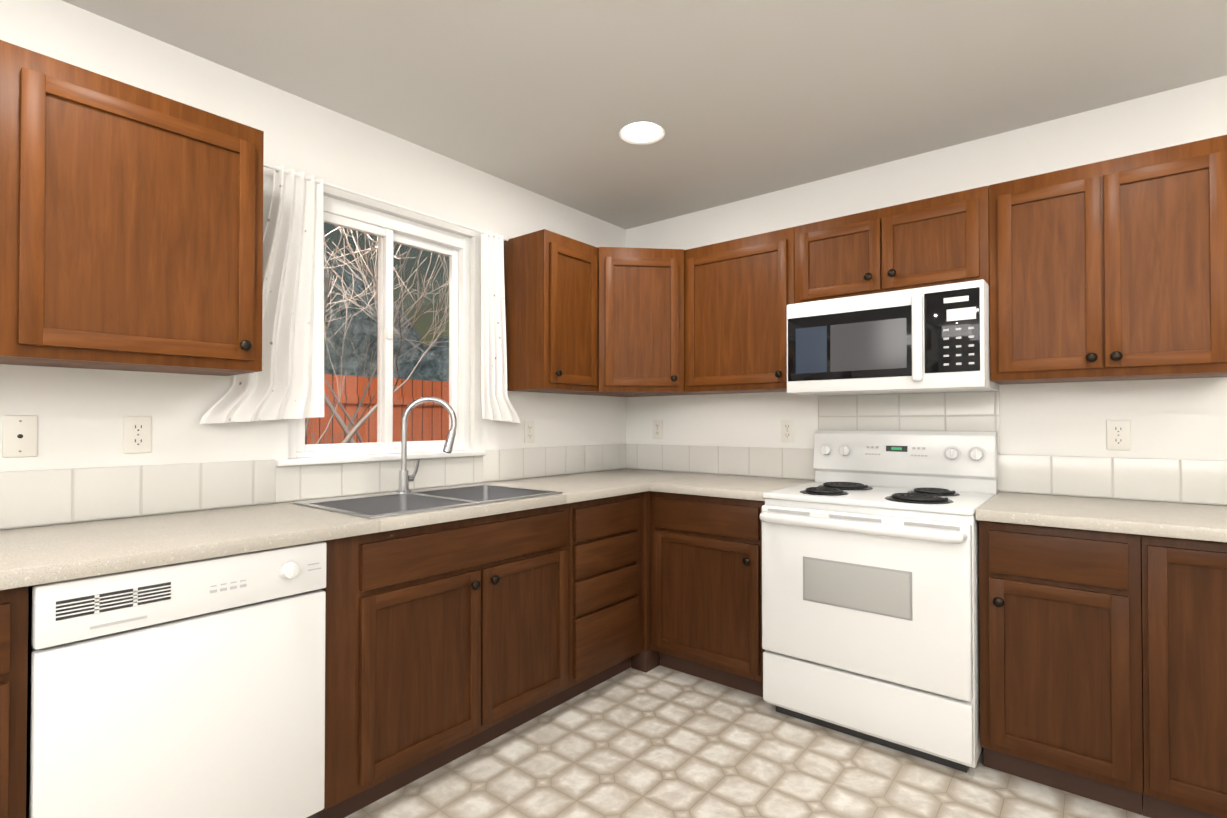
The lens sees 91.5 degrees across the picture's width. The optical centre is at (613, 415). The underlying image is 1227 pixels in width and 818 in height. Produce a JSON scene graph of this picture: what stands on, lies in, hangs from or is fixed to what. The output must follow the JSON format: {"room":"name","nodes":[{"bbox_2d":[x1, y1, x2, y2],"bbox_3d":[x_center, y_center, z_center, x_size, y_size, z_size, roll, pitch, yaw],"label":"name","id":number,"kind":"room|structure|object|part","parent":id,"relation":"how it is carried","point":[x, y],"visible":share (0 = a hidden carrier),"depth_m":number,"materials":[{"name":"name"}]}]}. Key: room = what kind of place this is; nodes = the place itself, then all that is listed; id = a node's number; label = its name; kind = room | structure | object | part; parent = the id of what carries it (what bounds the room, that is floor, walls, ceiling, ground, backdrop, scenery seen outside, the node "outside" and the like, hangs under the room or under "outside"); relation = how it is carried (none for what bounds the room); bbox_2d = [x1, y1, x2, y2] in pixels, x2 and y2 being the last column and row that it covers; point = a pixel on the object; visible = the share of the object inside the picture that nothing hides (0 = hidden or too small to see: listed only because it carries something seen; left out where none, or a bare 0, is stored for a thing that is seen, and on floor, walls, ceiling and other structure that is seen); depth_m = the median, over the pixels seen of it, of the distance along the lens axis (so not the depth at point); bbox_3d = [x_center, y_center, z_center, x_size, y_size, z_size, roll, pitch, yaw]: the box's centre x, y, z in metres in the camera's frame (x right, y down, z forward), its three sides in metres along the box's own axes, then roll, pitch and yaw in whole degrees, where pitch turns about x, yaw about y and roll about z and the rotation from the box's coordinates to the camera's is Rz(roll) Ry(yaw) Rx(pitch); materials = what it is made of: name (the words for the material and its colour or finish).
{"room":"kitchen","nodes":[
{"label":"kitchen","id":0,"kind":"room"},
{"bbox_2d":[0,0,625,529],"bbox_3d":[-1.619,0.013,1.834,0.150,2.440,5.200,-1,-1,39],"label":"wall","id":1,"kind":"structure","parent":0,"point":[80,412],"depth_m":2.13,"materials":[{"name":"white paint"}]},
{"bbox_2d":[2,415,37,456],"bbox_3d":[-1.653,0.059,1.665,0.007,0.115,0.070,-1,-1,39],"label":"switch plate","id":2,"kind":"object","parent":1,"relation":"attached to","point":[19,436],"visible":1,"depth_m":1.66,"materials":[{"name":"white plastic"}]},
{"bbox_2d":[0,40,263,375],"bbox_3d":[-1.576,-0.519,1.490,0.353,0.756,1.200,-1,-1,39],"label":"upper cabinet","id":3,"kind":"object","parent":1,"relation":"attached to","point":[131,227],"visible":1,"depth_m":1.60,"materials":[{"name":"brown wood"}]},
{"bbox_2d":[124,416,151,452],"bbox_3d":[-1.487,0.061,1.869,0.008,0.115,0.070,-1,-1,39],"label":"electrical outlet","id":4,"kind":"object","parent":1,"relation":"attached to","point":[137,434],"visible":1,"depth_m":1.87,"materials":[{"name":"white plastic"}]},
{"bbox_2d":[0,444,625,529],"bbox_3d":[-1.056,0.243,2.398,0.008,0.157,3.589,-1,-1,39],"label":"backsplash","id":5,"kind":"structure","parent":1,"relation":"attached to","point":[41,497],"depth_m":2.07,"materials":[{"name":"tile"}]},
{"bbox_2d":[288,195,469,457],"bbox_3d":[-0.991,-0.350,2.598,0.077,1.032,0.848,-1,-1,39],"label":"window","id":6,"kind":"structure","parent":1,"relation":"in","point":[388,230],"depth_m":2.59,"materials":[{"name":"white plastic"}]},
{"bbox_3d":[-0.992,-0.326,2.598,0.032,0.894,0.702,-1,-1,39],"label":"glass","id":7,"kind":"part","parent":6,"relation":"part of","materials":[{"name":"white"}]},
{"bbox_2d":[276,450,485,465],"bbox_3d":[-0.967,0.179,2.574,0.137,0.022,0.943,-1,-1,39],"label":"window sill","id":8,"kind":"structure","parent":1,"relation":"attached to","point":[306,461],"depth_m":2.43,"materials":[{"name":"white plastic"}]},
{"bbox_2d":[263,163,508,240],"bbox_3d":[-0.914,-0.882,2.518,0.012,0.012,1.220,-1,-1,39],"label":"curtain rod","id":9,"kind":"object","parent":1,"relation":"attached to","point":[371,198],"visible":0.66,"depth_m":2.46,"materials":[{"name":"white plastic"}]},
{"bbox_2d":[200,166,323,423],"bbox_3d":[-1.226,-0.434,2.113,0.074,0.930,0.390,-1,-1,39],"label":"curtain","id":10,"kind":"object","parent":9,"relation":"hanging from","point":[287,382],"visible":0.81,"depth_m":2.18,"materials":[{"name":"fabric"}]},
{"bbox_2d":[481,228,519,422],"bbox_3d":[-0.556,-0.425,2.938,0.072,0.930,0.245,-1,-1,43],"label":"curtain","id":11,"kind":"object","parent":9,"relation":"hanging from","point":[496,403],"visible":1,"depth_m":2.91,"materials":[{"name":"fabric"}]},
{"bbox_2d":[524,421,533,442],"bbox_3d":[-0.443,0.088,3.155,0.008,0.115,0.070,-1,-1,39],"label":"electrical outlet","id":12,"kind":"object","parent":1,"relation":"attached to","point":[528,431],"visible":1,"depth_m":3.15,"materials":[{"name":"white plastic"}]},
{"bbox_2d":[504,229,597,392],"bbox_3d":[-0.301,-0.501,3.059,0.353,0.756,0.393,-1,-1,39],"label":"upper cabinet","id":13,"kind":"object","parent":1,"relation":"attached to","point":[551,294],"visible":1,"depth_m":2.93,"materials":[{"name":"brown wood"}]},
{"bbox_2d":[62,0,1226,229],"bbox_3d":[0.070,-1.273,0.478,4.500,0.100,5.500,-1,-1,39],"label":"ceiling","id":14,"kind":"structure","parent":0,"point":[736,100],"depth_m":2.10,"materials":[{"name":"white paint"}]},
{"bbox_2d":[619,122,664,144],"bbox_3d":[0.120,-1.193,2.522,0.196,0.012,0.196,-1,-1,39],"label":"recessed light","id":15,"kind":"object","parent":14,"relation":"in","point":[640,133],"visible":0.94,"depth_m":2.52,"materials":[{"name":"white plastic"}]},
{"bbox_2d":[345,665,1149,817],"bbox_3d":[0.070,1.267,0.448,4.500,0.100,5.500,-1,-1,39],"label":"floor","id":16,"kind":"structure","parent":0,"point":[659,741],"depth_m":2.06,"materials":[{"name":"tile"}]},
{"bbox_2d":[0,586,28,817],"bbox_3d":[-1.682,0.786,1.102,0.658,0.876,0.798,-1,-1,39],"label":"base cabinet","id":17,"kind":"object","parent":16,"relation":"on","point":[13,671],"visible":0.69,"depth_m":1.22,"materials":[{"name":"brown wood"}]},
{"bbox_2d":[26,541,325,817],"bbox_3d":[-1.218,0.794,1.633,0.614,0.872,0.600,-1,-1,39],"label":"dishwasher","id":18,"kind":"object","parent":16,"relation":"on","point":[193,689],"visible":0.96,"depth_m":1.43,"materials":[{"name":"white metal"}]},
{"bbox_2d":[318,503,568,817],"bbox_3d":[-0.722,0.800,2.284,0.658,0.876,1.020,-1,-1,39],"label":"base cabinet","id":19,"kind":"object","parent":16,"relation":"on","point":[446,643],"visible":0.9,"depth_m":1.99,"materials":[{"name":"brown wood"}]},
{"bbox_2d":[0,473,679,589],"bbox_3d":[-0.803,0.340,2.197,0.651,0.038,3.598,-1,-1,39],"label":"countertop","id":20,"kind":"structure","parent":19,"relation":"on","point":[32,556],"depth_m":1.64,"materials":[{"name":"laminate"}]},
{"bbox_2d":[396,396,456,492],"bbox_3d":[-0.779,0.119,2.483,0.164,0.396,0.198,-1,-1,39],"label":"faucet","id":21,"kind":"object","parent":20,"relation":"on","point":[404,477],"depth_m":2.47,"materials":[{"name":"silver metal"}]},
{"bbox_2d":[293,396,561,518],"bbox_3d":[-0.684,0.203,2.316,0.540,0.566,0.840,-1,-1,39],"label":"sink","id":22,"kind":"object","parent":20,"relation":"in","point":[403,499],"visible":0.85,"depth_m":2.41,"materials":[{"name":"silver metal"}]},
{"bbox_2d":[557,491,659,705],"bbox_3d":[-0.212,0.807,2.936,0.628,0.876,0.631,-1,-1,39],"label":"base cabinet","id":23,"kind":"object","parent":16,"relation":"on","point":[609,587],"visible":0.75,"depth_m":2.69,"materials":[{"name":"brown wood"}]},
{"bbox_2d":[584,469,688,476],"bbox_3d":[0.128,0.353,3.335,0.480,0.038,0.658,-1,-1,39],"label":"countertop","id":24,"kind":"structure","parent":23,"relation":"on","point":[619,472],"depth_m":3.43,"materials":[{"name":"laminate"}]},
{"bbox_2d":[651,491,764,696],"bbox_3d":[0.597,0.807,2.947,0.611,0.876,0.658,-1,-1,39],"label":"base cabinet","id":25,"kind":"object","parent":16,"relation":"on","point":[706,587],"visible":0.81,"depth_m":2.72,"materials":[{"name":"brown wood"}]},
{"bbox_2d":[648,473,814,500],"bbox_3d":[0.610,0.348,2.943,0.582,0.038,0.658,-1,-1,39],"label":"countertop","id":26,"kind":"structure","parent":25,"relation":"on","point":[702,484],"depth_m":2.83,"materials":[{"name":"laminate"}]},
{"bbox_2d":[759,430,997,772],"bbox_3d":[1.092,0.654,2.466,0.762,1.172,0.746,-1,-1,39],"label":"range","id":27,"kind":"object","parent":16,"relation":"on","point":[870,591],"visible":1,"depth_m":2.24,"materials":[{"name":"white metal"}]},
{"bbox_2d":[979,520,1142,814],"bbox_3d":[1.595,0.798,2.137,0.418,0.876,0.658,-1,-1,39],"label":"base cabinet","id":28,"kind":"object","parent":16,"relation":"on","point":[1060,661],"visible":0.96,"depth_m":1.90,"materials":[{"name":"brown wood"}]},
{"bbox_2d":[1141,535,1226,817],"bbox_3d":[2.056,0.794,1.763,0.766,0.876,0.658,-1,-1,39],"label":"base cabinet","id":29,"kind":"object","parent":16,"relation":"on","point":[1184,643],"visible":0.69,"depth_m":1.73,"materials":[{"name":"brown wood"}]},
{"bbox_2d":[975,492,1226,542],"bbox_3d":[1.934,0.336,1.875,1.290,0.038,0.648,-1,-1,39],"label":"countertop","id":30,"kind":"structure","parent":29,"relation":"on","point":[1203,522],"depth_m":1.93,"materials":[{"name":"laminate"}]},
{"bbox_2d":[626,75,1226,505],"bbox_3d":[1.756,0.021,2.539,4.500,2.440,0.150,-1,-1,39],"label":"wall","id":31,"kind":"structure","parent":0,"point":[1184,419],"depth_m":2.50,"materials":[{"name":"white paint"}]},
{"bbox_2d":[558,247,703,396],"bbox_3d":[0.125,-0.498,3.360,0.635,0.756,0.635,-1,-1,39],"label":"upper cabinet","id":32,"kind":"object","parent":31,"relation":"attached to","point":[640,322],"visible":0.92,"depth_m":3.13,"materials":[{"name":"brown wood"}]},
{"bbox_2d":[653,420,662,438],"bbox_3d":[0.269,0.087,3.643,0.070,0.115,0.008,-1,-1,39],"label":"electrical outlet","id":33,"kind":"object","parent":31,"relation":"attached to","point":[657,429],"visible":1,"depth_m":3.64,"materials":[{"name":"white plastic"}]},
{"bbox_2d":[684,227,794,393],"bbox_3d":[0.689,-0.501,3.084,0.606,0.756,0.353,-1,-1,39],"label":"upper cabinet","id":34,"kind":"object","parent":31,"relation":"attached to","point":[739,295],"visible":0.94,"depth_m":2.97,"materials":[{"name":"brown wood"}]},
{"bbox_2d":[781,420,793,441],"bbox_3d":[0.909,0.083,3.123,0.070,0.115,0.008,-1,-1,39],"label":"electrical outlet","id":35,"kind":"object","parent":31,"relation":"attached to","point":[787,430],"visible":1,"depth_m":3.12,"materials":[{"name":"white plastic"}]},
{"bbox_2d":[794,186,989,303],"bbox_3d":[1.226,-0.694,2.650,0.775,0.381,0.353,-1,-1,39],"label":"upper cabinet","id":36,"kind":"object","parent":31,"relation":"attached to","point":[938,240],"visible":0.92,"depth_m":2.50,"materials":[{"name":"brown wood"}]},
{"bbox_2d":[787,279,998,395],"bbox_3d":[1.199,-0.300,2.607,0.766,0.400,0.446,-1,-1,39],"label":"microwave","id":37,"kind":"object","parent":36,"relation":"attached to","point":[932,339],"visible":0.94,"depth_m":2.42,"materials":[{"name":"white"}]},
{"bbox_2d":[626,391,1226,504],"bbox_3d":[1.357,0.114,2.760,3.298,0.423,0.008,-1,-1,39],"label":"backsplash","id":38,"kind":"structure","parent":31,"relation":"attached to","point":[1185,481],"depth_m":2.60,"materials":[{"name":"tile"}]},
{"bbox_2d":[989,135,1226,384],"bbox_3d":[1.791,-0.511,2.189,0.676,0.756,0.353,-1,-1,39],"label":"upper cabinet","id":39,"kind":"object","parent":31,"relation":"attached to","point":[1115,269],"visible":1,"depth_m":2.06,"materials":[{"name":"brown wood"}]},
{"bbox_2d":[1106,420,1130,449],"bbox_3d":[1.934,0.077,2.291,0.070,0.115,0.008,-1,-1,39],"label":"electrical outlet","id":40,"kind":"object","parent":31,"relation":"attached to","point":[1118,434],"visible":1,"depth_m":2.29,"materials":[{"name":"white plastic"}]},
{"label":"outside","id":41,"kind":"structure","parent":0,"visible":0},
{"bbox_3d":[-6.678,1.664,6.697,13.840,0.150,16.000,-1,-1,39],"label":"ground","id":42,"kind":"structure","parent":41,"visible":0},
{"bbox_2d":[305,374,448,443],"bbox_3d":[-4.431,0.553,4.885,0.070,2.030,14.000,-1,-1,39],"label":"fence","id":43,"kind":"object","parent":42,"relation":"on","point":[438,388],"depth_m":6.95,"materials":[{"name":"brown wood"}]},
{"bbox_2d":[305,226,448,443],"bbox_3d":[-2.415,-1.096,4.238,3.503,5.360,5.168,-1,-1,39],"label":"tree","id":44,"kind":"object","parent":42,"relation":"on","point":[358,424],"depth_m":4.31,"materials":[{"name":"beige plant"}]},
{"bbox_2d":[324,247,448,381],"bbox_3d":[-6.176,-0.616,7.848,4.990,6.043,14.367,-1,-1,39],"label":"bush","id":45,"kind":"object","parent":42,"relation":"on","point":[361,346],"depth_m":8.53,"materials":[{"name":"green plant"}]}
]}

